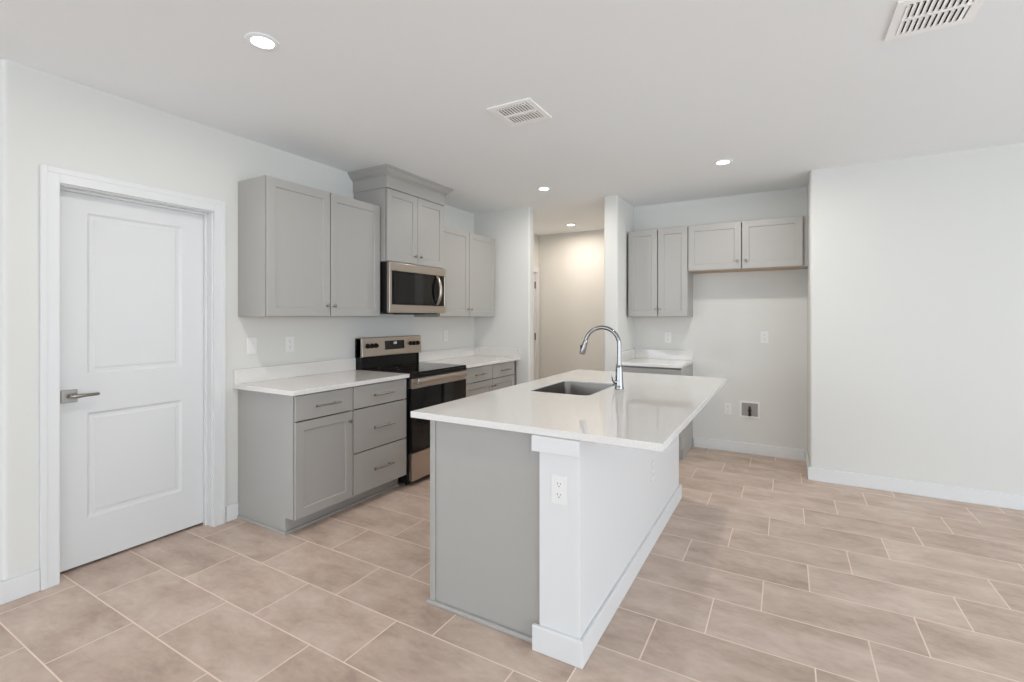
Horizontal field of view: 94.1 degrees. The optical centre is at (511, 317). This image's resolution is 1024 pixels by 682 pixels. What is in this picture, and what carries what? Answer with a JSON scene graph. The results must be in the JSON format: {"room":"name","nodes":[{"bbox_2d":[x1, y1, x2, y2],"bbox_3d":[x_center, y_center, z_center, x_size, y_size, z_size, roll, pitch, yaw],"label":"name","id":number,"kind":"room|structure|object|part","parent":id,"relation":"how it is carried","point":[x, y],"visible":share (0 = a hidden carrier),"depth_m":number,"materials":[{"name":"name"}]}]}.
{"room":"kitchen","nodes":[
{"label":"kitchen","id":0,"kind":"room"},
{"bbox_2d":[0,59,538,580],"bbox_3d":[-2.672,0.065,5.776,3.900,2.606,5.824,0,0,30],"label":"wall","id":1,"kind":"structure","parent":0,"point":[46,118],"depth_m":2.62,"materials":[{"name":"white paint"}]},
{"bbox_2d":[0,502,238,604],"bbox_3d":[-3.841,1.315,3.727,3.916,0.106,1.139,0,0,30],"label":"baseboard","id":2,"kind":"structure","parent":1,"relation":"attached to","point":[26,584],"depth_m":2.33,"materials":[{"name":"white"}]},
{"bbox_2d":[60,190,202,571],"bbox_3d":[-2.205,0.336,2.818,0.098,2.031,0.745,0,0,30],"label":"door","id":3,"kind":"structure","parent":1,"relation":"in","point":[131,274],"depth_m":2.79,"materials":[{"name":"white wood"}]},
{"bbox_3d":[-2.370,0.423,2.550,0.010,0.068,0.068,0,0,30],"label":"handle","id":4,"kind":"part","parent":3,"relation":"part of","materials":[{"name":"silver metal"}]},
{"bbox_3d":[-2.318,0.423,2.579,0.056,0.024,0.127,0,0,30],"label":"lever","id":5,"kind":"part","parent":3,"relation":"part of","materials":[{"name":"silver metal"}]},
{"bbox_2d":[39,164,225,590],"bbox_3d":[-2.187,0.301,2.807,0.141,2.134,0.907,0,0,30],"label":"trim","id":6,"kind":"structure","parent":1,"relation":"attached to","point":[52,180],"depth_m":2.61,"materials":[{"name":"white wood"}]},
{"bbox_2d":[247,338,256,354],"bbox_3d":[-1.820,0.202,3.337,0.008,0.116,0.071,0,0,30],"label":"light switch","id":7,"kind":"object","parent":1,"relation":"attached to","point":[251,342],"visible":1,"depth_m":3.33,"materials":[{"name":"white plastic"}]},
{"bbox_2d":[285,337,293,351],"bbox_3d":[-1.674,0.205,3.592,0.008,0.116,0.071,0,0,30],"label":"wall outlet","id":8,"kind":"object","parent":1,"relation":"attached to","point":[289,341],"visible":1,"depth_m":3.59,"materials":[{"name":"white plastic"}]},
{"bbox_2d":[233,358,355,383],"bbox_3d":[-1.619,0.404,3.675,0.019,0.100,1.043,0,0,30],"label":"backsplash","id":9,"kind":"structure","parent":1,"relation":"attached to","point":[246,375],"depth_m":3.58,"materials":[{"name":"white stone"}]},
{"bbox_2d":[238,175,379,316],"bbox_3d":[-1.471,-0.465,3.598,0.350,0.924,0.998,0,0,30],"label":"upper cabinet","id":10,"kind":"object","parent":1,"relation":"attached to","point":[304,251],"visible":1,"depth_m":3.34,"materials":[{"name":"grey paint"}]},
{"bbox_3d":[-1.472,-0.464,3.311,0.014,0.912,0.492,0,0,30],"label":"door","id":11,"kind":"part","parent":10,"relation":"part of","materials":[{"name":"grey paint"}]},
{"bbox_3d":[-1.223,-0.464,3.744,0.014,0.912,0.492,0,0,30],"label":"door","id":12,"kind":"part","parent":10,"relation":"part of","materials":[{"name":"grey paint"}]},
{"bbox_2d":[348,164,452,268],"bbox_3d":[-0.986,-0.850,4.340,0.451,0.772,0.888,0,0,30],"label":"upper cabinet","id":13,"kind":"object","parent":1,"relation":"attached to","point":[411,205],"visible":0.91,"depth_m":4.12,"materials":[{"name":"grey paint"}]},
{"bbox_3d":[-0.986,-1.203,4.340,0.451,0.066,0.888,0,0,30],"label":"crown moulding","id":14,"kind":"part","parent":13,"relation":"part of","materials":[{"name":"grey paint"}]},
{"bbox_3d":[-0.942,-0.769,4.098,0.014,0.598,0.372,0,0,30],"label":"door","id":15,"kind":"part","parent":13,"relation":"part of","materials":[{"name":"grey paint"}]},
{"bbox_2d":[380,262,445,314],"bbox_3d":[-0.973,-0.242,4.338,0.472,0.436,0.752,0,0,30],"label":"microwave","id":16,"kind":"object","parent":13,"relation":"attached to","point":[405,289],"visible":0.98,"depth_m":4.16,"materials":[{"name":"silver metal"}]},
{"bbox_3d":[-0.824,-0.247,4.255,0.004,0.282,0.698,0,0,30],"label":"door glass","id":17,"kind":"part","parent":16,"relation":"part of","materials":[{"name":"black glass"}]},
{"bbox_3d":[-0.679,-0.248,4.442,0.066,0.275,0.034,0,0,30],"label":"door handle","id":18,"kind":"part","parent":16,"relation":"part of","materials":[{"name":"silver metal"}]},
{"bbox_3d":[-0.755,-0.769,4.424,0.014,0.598,0.372,0,0,30],"label":"door","id":19,"kind":"part","parent":13,"relation":"part of","materials":[{"name":"grey paint"}]},
{"bbox_2d":[444,330,447,340],"bbox_3d":[-0.728,0.203,5.237,0.008,0.116,0.071,0,0,30],"label":"wall outlet","id":20,"kind":"object","parent":1,"relation":"attached to","point":[445,331],"visible":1,"depth_m":5.24,"materials":[{"name":"white plastic"}]},
{"bbox_2d":[419,347,474,361],"bbox_3d":[-0.714,0.404,5.249,0.019,0.100,1.074,0,0,30],"label":"backsplash","id":21,"kind":"structure","parent":1,"relation":"attached to","point":[468,351],"depth_m":5.22,"materials":[{"name":"white stone"}]},
{"bbox_2d":[414,226,494,316],"bbox_3d":[-0.568,-0.456,5.168,0.350,0.906,1.068,0,0,30],"label":"upper cabinet","id":22,"kind":"object","parent":1,"relation":"attached to","point":[469,258],"visible":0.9,"depth_m":5.05,"materials":[{"name":"grey paint"}]},
{"bbox_3d":[-0.586,-0.455,4.853,0.014,0.894,0.498,0,0,30],"label":"door","id":23,"kind":"part","parent":22,"relation":"part of","materials":[{"name":"grey paint"}]},
{"bbox_3d":[-0.330,-0.455,5.297,0.014,0.894,0.510,0,0,30],"label":"door","id":24,"kind":"part","parent":22,"relation":"part of","materials":[{"name":"grey paint"}]},
{"bbox_2d":[534,273,535,379],"bbox_3d":[0.150,0.345,6.838,0.049,2.014,0.762,0,0,30],"label":"door","id":25,"kind":"structure","parent":1,"relation":"in","point":[534,273],"depth_m":7.14,"materials":[{"name":"white wood"}]},
{"bbox_3d":[0.141,0.345,6.837,0.035,2.014,0.752,0,0,30],"label":"panel","id":26,"kind":"part","parent":25,"relation":"part of","materials":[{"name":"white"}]},
{"bbox_2d":[474,207,533,384],"bbox_3d":[-0.100,0.065,5.585,0.750,2.606,0.120,0,0,30],"label":"wall","id":27,"kind":"structure","parent":0,"point":[512,326],"depth_m":5.46,"materials":[{"name":"white paint"}]},
{"bbox_2d":[475,347,519,356],"bbox_3d":[-0.177,0.404,5.549,0.612,0.100,0.019,0,0,30],"label":"backsplash","id":28,"kind":"structure","parent":27,"relation":"attached to","point":[484,351],"depth_m":5.53,"materials":[{"name":"white stone"}]},
{"bbox_2d":[0,0,1023,234],"bbox_3d":[-0.718,-1.298,1.552,11.500,0.120,11.400,0,0,30],"label":"ceiling","id":29,"kind":"structure","parent":0,"point":[642,98],"depth_m":2.54,"materials":[{"name":"white paint"}]},
{"bbox_2d":[244,32,279,50],"bbox_3d":[-1.121,-1.235,2.141,0.142,0.006,0.142,0,0,30],"label":"recessed light","id":30,"kind":"object","parent":29,"relation":"in","point":[258,40],"visible":1,"depth_m":2.13,"materials":[{"name":"white paint"}]},
{"bbox_2d":[487,98,551,126],"bbox_3d":[0.048,-1.233,2.883,0.285,0.010,0.300,0,0,30],"label":"ceiling vent","id":31,"kind":"object","parent":29,"relation":"in","point":[523,111],"visible":1,"depth_m":2.87,"materials":[{"name":"white metal"}]},
{"bbox_2d":[537,187,550,190],"bbox_3d":[0.308,-1.235,4.587,0.142,0.006,0.142,0,0,30],"label":"recessed light","id":32,"kind":"object","parent":29,"relation":"in","point":[538,188],"visible":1,"depth_m":4.57,"materials":[{"name":"white paint"}]},
{"bbox_2d":[713,159,732,164],"bbox_3d":[1.682,-1.235,3.800,0.142,0.006,0.142,0,0,30],"label":"recessed light","id":33,"kind":"object","parent":29,"relation":"in","point":[722,161],"visible":1,"depth_m":3.79,"materials":[{"name":"white paint"}]},
{"bbox_2d":[884,0,984,40],"bbox_3d":[1.712,-1.233,1.925,0.290,0.010,0.300,0,0,30],"label":"ceiling vent","id":34,"kind":"object","parent":29,"relation":"in","point":[910,17],"visible":1,"depth_m":1.95,"materials":[{"name":"white metal"}]},
{"bbox_2d":[0,446,1023,681],"bbox_3d":[-0.718,1.428,1.552,11.500,0.120,11.400,0,0,30],"label":"floor","id":35,"kind":"structure","parent":0,"point":[761,570],"depth_m":2.30,"materials":[{"name":"tile"}]},
{"bbox_2d":[237,387,352,534],"bbox_3d":[-1.480,0.927,3.284,0.648,0.882,0.468,0,0,30],"label":"base cabinet","id":36,"kind":"object","parent":35,"relation":"on","point":[295,453],"visible":0.93,"depth_m":3.11,"materials":[{"name":"grey paint"}]},
{"bbox_3d":[-1.645,1.358,3.116,0.525,0.020,0.012,0,0,30],"label":"shoe moulding","id":37,"kind":"part","parent":36,"relation":"part of","materials":[{"name":"grey paint"}]},
{"bbox_3d":[-1.306,1.358,3.191,0.012,0.020,0.454,0,0,30],"label":"shoe moulding","id":38,"kind":"part","parent":36,"relation":"part of","materials":[{"name":"grey paint"}]},
{"bbox_3d":[-1.235,0.571,3.150,0.014,0.158,0.449,0,0,30],"label":"drawer","id":39,"kind":"part","parent":36,"relation":"part of","materials":[{"name":"grey paint"}]},
{"bbox_3d":[-1.235,0.959,3.150,0.014,0.602,0.449,0,0,30],"label":"door","id":40,"kind":"part","parent":36,"relation":"part of","materials":[{"name":"grey paint"}]},
{"bbox_3d":[-1.212,0.571,3.138,0.038,0.012,0.195,0,0,30],"label":"bar pull","id":41,"kind":"part","parent":36,"relation":"part of","materials":[{"name":"silver metal"}]},
{"bbox_2d":[344,378,405,508],"bbox_3d":[-1.226,0.927,3.724,0.648,0.882,0.546,0,0,30],"label":"base cabinet","id":42,"kind":"object","parent":35,"relation":"on","point":[379,409],"visible":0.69,"depth_m":3.55,"materials":[{"name":"grey paint"}]},
{"bbox_2d":[233,358,409,395],"bbox_3d":[-1.353,0.419,3.522,0.633,0.130,1.043,0,0,30],"label":"countertop","id":43,"kind":"structure","parent":42,"relation":"on","point":[297,379],"depth_m":3.45,"materials":[{"name":"white stone"}]},
{"bbox_3d":[-1.056,1.358,3.626,0.012,0.020,0.544,0,0,30],"label":"shoe moulding","id":44,"kind":"part","parent":42,"relation":"part of","materials":[{"name":"grey paint"}]},
{"bbox_3d":[-0.985,1.115,3.585,0.014,0.290,0.538,0,0,30],"label":"drawer","id":45,"kind":"part","parent":42,"relation":"part of","materials":[{"name":"grey paint"}]},
{"bbox_3d":[-0.985,0.810,3.585,0.014,0.304,0.538,0,0,30],"label":"drawer","id":46,"kind":"part","parent":42,"relation":"part of","materials":[{"name":"grey paint"}]},
{"bbox_3d":[-0.985,0.571,3.585,0.014,0.158,0.538,0,0,30],"label":"drawer","id":47,"kind":"part","parent":42,"relation":"part of","materials":[{"name":"grey paint"}]},
{"bbox_3d":[-0.962,1.115,3.572,0.038,0.012,0.200,0,0,30],"label":"bar pull","id":48,"kind":"part","parent":42,"relation":"part of","materials":[{"name":"silver metal"}]},
{"bbox_3d":[-0.962,0.810,3.572,0.038,0.012,0.200,0,0,30],"label":"bar pull","id":49,"kind":"part","parent":42,"relation":"part of","materials":[{"name":"silver metal"}]},
{"bbox_3d":[-0.962,0.571,3.572,0.038,0.012,0.200,0,0,30],"label":"bar pull","id":50,"kind":"part","parent":42,"relation":"part of","materials":[{"name":"silver metal"}]},
{"bbox_2d":[355,335,466,484],"bbox_3d":[-0.871,0.774,4.290,0.693,1.188,0.763,0,0,30],"label":"range","id":51,"kind":"object","parent":35,"relation":"on","point":[428,384],"visible":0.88,"depth_m":4.10,"materials":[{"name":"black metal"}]},
{"bbox_3d":[-1.125,0.265,4.436,0.078,0.170,0.763,0,0,30],"label":"control panel","id":52,"kind":"part","parent":51,"relation":"part of","materials":[{"name":"silver metal"}]},
{"bbox_2d":[359,362,465,374],"bbox_3d":[-0.880,0.454,4.288,0.610,0.016,0.751,0,0,30],"label":"cooktop","id":53,"kind":"object","parent":51,"relation":"in","point":[412,368],"depth_m":4.22,"materials":[{"name":"black glass"}]},
{"bbox_3d":[-0.636,1.211,4.151,0.039,0.223,0.733,0,0,30],"label":"storage drawer","id":54,"kind":"part","parent":51,"relation":"part of","materials":[{"name":"silver metal"}]},
{"bbox_3d":[-0.633,0.836,4.150,0.040,0.514,0.737,0,0,30],"label":"oven door","id":55,"kind":"part","parent":51,"relation":"part of","materials":[{"name":"black glass"}]},
{"bbox_3d":[-0.634,0.477,4.147,0.050,0.029,0.751,0,0,30],"label":"trim","id":56,"kind":"part","parent":51,"relation":"part of","materials":[{"name":"silver metal"}]},
{"bbox_3d":[-0.615,0.836,4.139,0.004,0.512,0.736,0,0,30],"label":"door glass","id":57,"kind":"part","parent":51,"relation":"part of","materials":[{"name":"black glass"}]},
{"bbox_3d":[-0.599,0.518,4.118,0.050,0.050,0.676,0,0,30],"label":"door handle","id":58,"kind":"part","parent":51,"relation":"part of","materials":[{"name":"silver metal"}]},
{"bbox_2d":[426,420,538,642],"bbox_3d":[0.333,0.927,2.983,0.631,0.882,1.966,0,0,30],"label":"base cabinet","id":59,"kind":"object","parent":35,"relation":"on","point":[484,482],"visible":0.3,"depth_m":2.13,"materials":[{"name":"grey paint"}]},
{"bbox_3d":[-0.154,1.358,2.140,0.583,0.020,0.018,0,0,30],"label":"shoe moulding","id":60,"kind":"part","parent":59,"relation":"part of","materials":[{"name":"grey paint"}]},
{"bbox_2d":[411,369,726,451],"bbox_3d":[0.556,0.469,2.926,1.190,0.030,2.128,0,0,30],"label":"countertop","id":61,"kind":"structure","parent":59,"relation":"on","point":[651,410],"depth_m":2.34,"materials":[{"name":"white stone"}]},
{"bbox_2d":[533,381,613,394],"bbox_3d":[0.411,0.571,3.094,0.388,0.220,0.568,0,0,30],"label":"sink","id":62,"kind":"object","parent":61,"relation":"in","point":[567,387],"visible":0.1,"depth_m":3.35,"materials":[{"name":"grey metal"}]},
{"bbox_2d":[579,325,623,389],"bbox_3d":[0.569,0.253,3.046,0.285,0.401,0.065,0,0,20],"label":"kitchen faucet","id":63,"kind":"object","parent":61,"relation":"on","point":[618,381],"visible":1,"depth_m":3.00,"materials":[{"name":"silver metal"}]},
{"bbox_3d":[0.578,0.176,3.050,0.239,0.246,0.026,0,0,22],"label":"spout","id":64,"kind":"part","parent":63,"relation":"part of","materials":[{"name":"silver metal"}]},
{"bbox_2d":[615,364,623,389],"bbox_3d":[0.677,0.375,3.010,0.058,0.158,0.058,0,0,30],"label":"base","id":65,"kind":"object","parent":63,"relation":"attached to","point":[619,369],"depth_m":2.99,"materials":[{"name":"silver metal"}]},
{"bbox_2d":[466,360,516,396],"bbox_3d":[-0.440,0.927,5.093,0.648,0.882,1.068,0,0,30],"label":"base cabinet","id":66,"kind":"object","parent":35,"relation":"on","point":[487,378],"visible":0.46,"depth_m":4.90,"materials":[{"name":"grey paint"}]},
{"bbox_2d":[419,347,519,367],"bbox_3d":[-0.448,0.419,5.096,0.633,0.130,1.074,0,0,30],"label":"countertop","id":67,"kind":"structure","parent":66,"relation":"on","point":[471,357],"depth_m":5.24,"materials":[{"name":"white stone"}]},
{"bbox_3d":[-0.332,0.564,4.720,0.014,0.144,0.503,0,0,30],"label":"drawer","id":68,"kind":"part","parent":66,"relation":"part of","materials":[{"name":"grey paint"}]},
{"bbox_3d":[-0.332,0.949,4.720,0.014,0.613,0.503,0,0,30],"label":"door","id":69,"kind":"part","parent":66,"relation":"part of","materials":[{"name":"grey paint"}]},
{"bbox_3d":[-0.091,0.564,5.140,0.014,0.144,0.454,0,0,30],"label":"drawer","id":70,"kind":"part","parent":66,"relation":"part of","materials":[{"name":"grey paint"}]},
{"bbox_3d":[-0.091,0.949,5.140,0.014,0.613,0.454,0,0,30],"label":"door","id":71,"kind":"part","parent":66,"relation":"part of","materials":[{"name":"grey paint"}]},
{"bbox_2d":[622,363,692,458],"bbox_3d":[1.481,0.927,4.918,0.623,0.882,0.648,0,0,30],"label":"base cabinet","id":72,"kind":"object","parent":35,"relation":"on","point":[686,436],"visible":0.16,"depth_m":4.68,"materials":[{"name":"grey paint"}]},
{"bbox_3d":[1.349,0.568,4.672,0.598,0.136,0.014,0,0,30],"label":"drawer","id":73,"kind":"part","parent":72,"relation":"part of","materials":[{"name":"grey paint"}]},
{"bbox_2d":[621,349,692,367],"bbox_3d":[1.486,0.419,4.925,0.626,0.130,0.633,0,0,30],"label":"countertop","id":74,"kind":"structure","parent":72,"relation":"on","point":[633,357],"depth_m":5.07,"materials":[{"name":"white stone"}]},
{"bbox_3d":[1.477,0.949,4.598,0.302,0.613,0.014,0,0,30],"label":"door","id":75,"kind":"part","parent":72,"relation":"part of","materials":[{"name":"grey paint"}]},
{"bbox_2d":[539,229,603,378],"bbox_3d":[1.205,0.065,6.837,1.765,2.606,0.120,0,0,30],"label":"wall","id":76,"kind":"structure","parent":0,"point":[571,265],"depth_m":6.96,"materials":[{"name":"white paint"}]},
{"bbox_2d":[534,267,538,379],"bbox_3d":[0.130,0.309,6.836,0.141,2.117,0.902,0,0,30],"label":"trim","id":77,"kind":"structure","parent":76,"relation":"attached to","point":[536,269],"depth_m":7.15,"materials":[{"name":"white"}]},
{"bbox_2d":[539,435,678,638],"bbox_3d":[0.686,0.926,2.779,0.179,0.883,1.993,0,0,30],"label":"wall","id":78,"kind":"structure","parent":0,"point":[586,545],"depth_m":2.00,"materials":[{"name":"white paint"}]},
{"bbox_2d":[532,435,580,457],"bbox_3d":[0.677,0.516,2.784,0.209,0.063,2.033,0,0,30],"label":"trim","id":79,"kind":"structure","parent":78,"relation":"attached to","point":[552,445],"depth_m":1.90,"materials":[{"name":"white wood"}]},
{"bbox_2d":[551,474,567,505],"bbox_3d":[0.190,0.693,1.910,0.071,0.116,0.008,0,0,30],"label":"wall outlet","id":80,"kind":"object","parent":78,"relation":"attached to","point":[559,484],"visible":1,"depth_m":1.91,"materials":[{"name":"white plastic"}]},
{"bbox_2d":[555,481,562,488],"bbox_3d":[0.188,0.671,1.908,0.034,0.029,0.003,0,0,30],"label":"receptacle","id":81,"kind":"object","parent":80,"relation":"attached to","point":[558,484],"depth_m":1.91,"materials":[{"name":"grey plastic"}]},
{"bbox_2d":[555,492,562,499],"bbox_3d":[0.188,0.714,1.908,0.034,0.029,0.003,0,0,30],"label":"receptacle","id":82,"kind":"object","parent":80,"relation":"attached to","point":[558,495],"depth_m":1.91,"materials":[{"name":"grey plastic"}]},
{"bbox_2d":[532,484,681,668],"bbox_3d":[0.682,1.315,2.781,0.222,0.105,2.027,0,0,30],"label":"baseboard","id":83,"kind":"structure","parent":78,"relation":"attached to","point":[557,645],"depth_m":2.02,"materials":[{"name":"white"}]},
{"bbox_2d":[604,195,633,371],"bbox_3d":[1.443,0.065,5.630,0.150,2.606,1.735,0,0,30],"label":"wall pillar","id":84,"kind":"structure","parent":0,"point":[618,213],"depth_m":4.90,"materials":[{"name":"white paint"}]},
{"bbox_2d":[634,187,806,449],"bbox_3d":[2.119,0.065,4.996,1.655,2.606,0.120,0,0,30],"label":"wall","id":85,"kind":"structure","parent":0,"point":[731,310],"depth_m":4.79,"materials":[{"name":"white paint"}]},
{"bbox_2d":[621,349,634,360],"bbox_3d":[1.237,0.404,5.101,0.019,0.100,0.574,0,0,30],"label":"backsplash","id":86,"kind":"structure","parent":85,"relation":"attached to","point":[628,354],"depth_m":5.07,"materials":[{"name":"white stone"}]},
{"bbox_2d":[628,226,692,316],"bbox_3d":[1.568,-0.458,5.043,0.603,0.910,0.344,0,0,30],"label":"upper cabinet","id":87,"kind":"object","parent":85,"relation":"attached to","point":[660,282],"visible":0.98,"depth_m":4.91,"materials":[{"name":"grey paint"}]},
{"bbox_3d":[1.371,-0.457,4.996,0.301,0.898,0.014,0,0,30],"label":"door","id":88,"kind":"part","parent":87,"relation":"part of","materials":[{"name":"grey paint"}]},
{"bbox_3d":[1.633,-0.457,4.845,0.288,0.898,0.014,0,0,30],"label":"door","id":89,"kind":"part","parent":87,"relation":"part of","materials":[{"name":"grey paint"}]},
{"bbox_2d":[635,349,692,359],"bbox_3d":[1.647,0.404,5.186,0.607,0.100,0.019,0,0,30],"label":"backsplash","id":90,"kind":"structure","parent":85,"relation":"attached to","point":[639,353],"depth_m":5.17,"materials":[{"name":"white stone"}]},
{"bbox_2d":[665,332,670,342],"bbox_3d":[1.690,0.220,5.168,0.071,0.116,0.008,0,0,30],"label":"wall outlet","id":91,"kind":"object","parent":85,"relation":"attached to","point":[667,334],"visible":1,"depth_m":5.17,"materials":[{"name":"white plastic"}]},
{"bbox_2d":[724,403,731,414],"bbox_3d":[2.207,0.938,4.871,0.071,0.116,0.008,0,0,30],"label":"wall outlet","id":92,"kind":"object","parent":85,"relation":"attached to","point":[727,406],"visible":1,"depth_m":4.87,"materials":[{"name":"white plastic"}]},
{"bbox_2d":[688,215,807,273],"bbox_3d":[2.276,-0.686,4.636,1.023,0.458,0.344,0,0,30],"label":"upper cabinet","id":93,"kind":"object","parent":85,"relation":"attached to","point":[771,244],"visible":1,"depth_m":4.50,"materials":[{"name":"grey paint"}]},
{"bbox_3d":[1.972,-0.686,4.650,0.477,0.446,0.014,0,0,30],"label":"door","id":94,"kind":"part","parent":93,"relation":"part of","materials":[{"name":"grey paint"}]},
{"bbox_3d":[2.399,-0.686,4.405,0.491,0.446,0.014,0,0,30],"label":"door","id":95,"kind":"part","parent":93,"relation":"part of","materials":[{"name":"grey paint"}]},
{"bbox_2d":[740,401,759,418],"bbox_3d":[2.376,0.926,4.765,0.180,0.164,0.032,0,0,30],"label":"water supply box","id":96,"kind":"object","parent":85,"relation":"attached to","point":[748,409],"visible":1,"depth_m":4.76,"materials":[{"name":"white plastic"}]},
{"bbox_2d":[761,331,768,342],"bbox_3d":[2.494,0.198,4.706,0.071,0.116,0.008,0,0,30],"label":"wall outlet","id":97,"kind":"object","parent":85,"relation":"attached to","point":[764,334],"visible":1,"depth_m":4.70,"materials":[{"name":"white plastic"}]},
{"bbox_2d":[807,142,1023,494],"bbox_3d":[4.500,0.065,3.284,4.180,2.606,0.715,0,0,30],"label":"wall","id":98,"kind":"structure","parent":0,"point":[915,270],"depth_m":3.65,"materials":[{"name":"white paint"}]},
{"bbox_2d":[694,437,1023,510],"bbox_3d":[4.024,1.315,3.479,5.200,0.106,0.611,0,0,30],"label":"baseboard","id":99,"kind":"structure","parent":98,"relation":"attached to","point":[961,494],"depth_m":3.78,"materials":[{"name":"white wood"}]}
]}

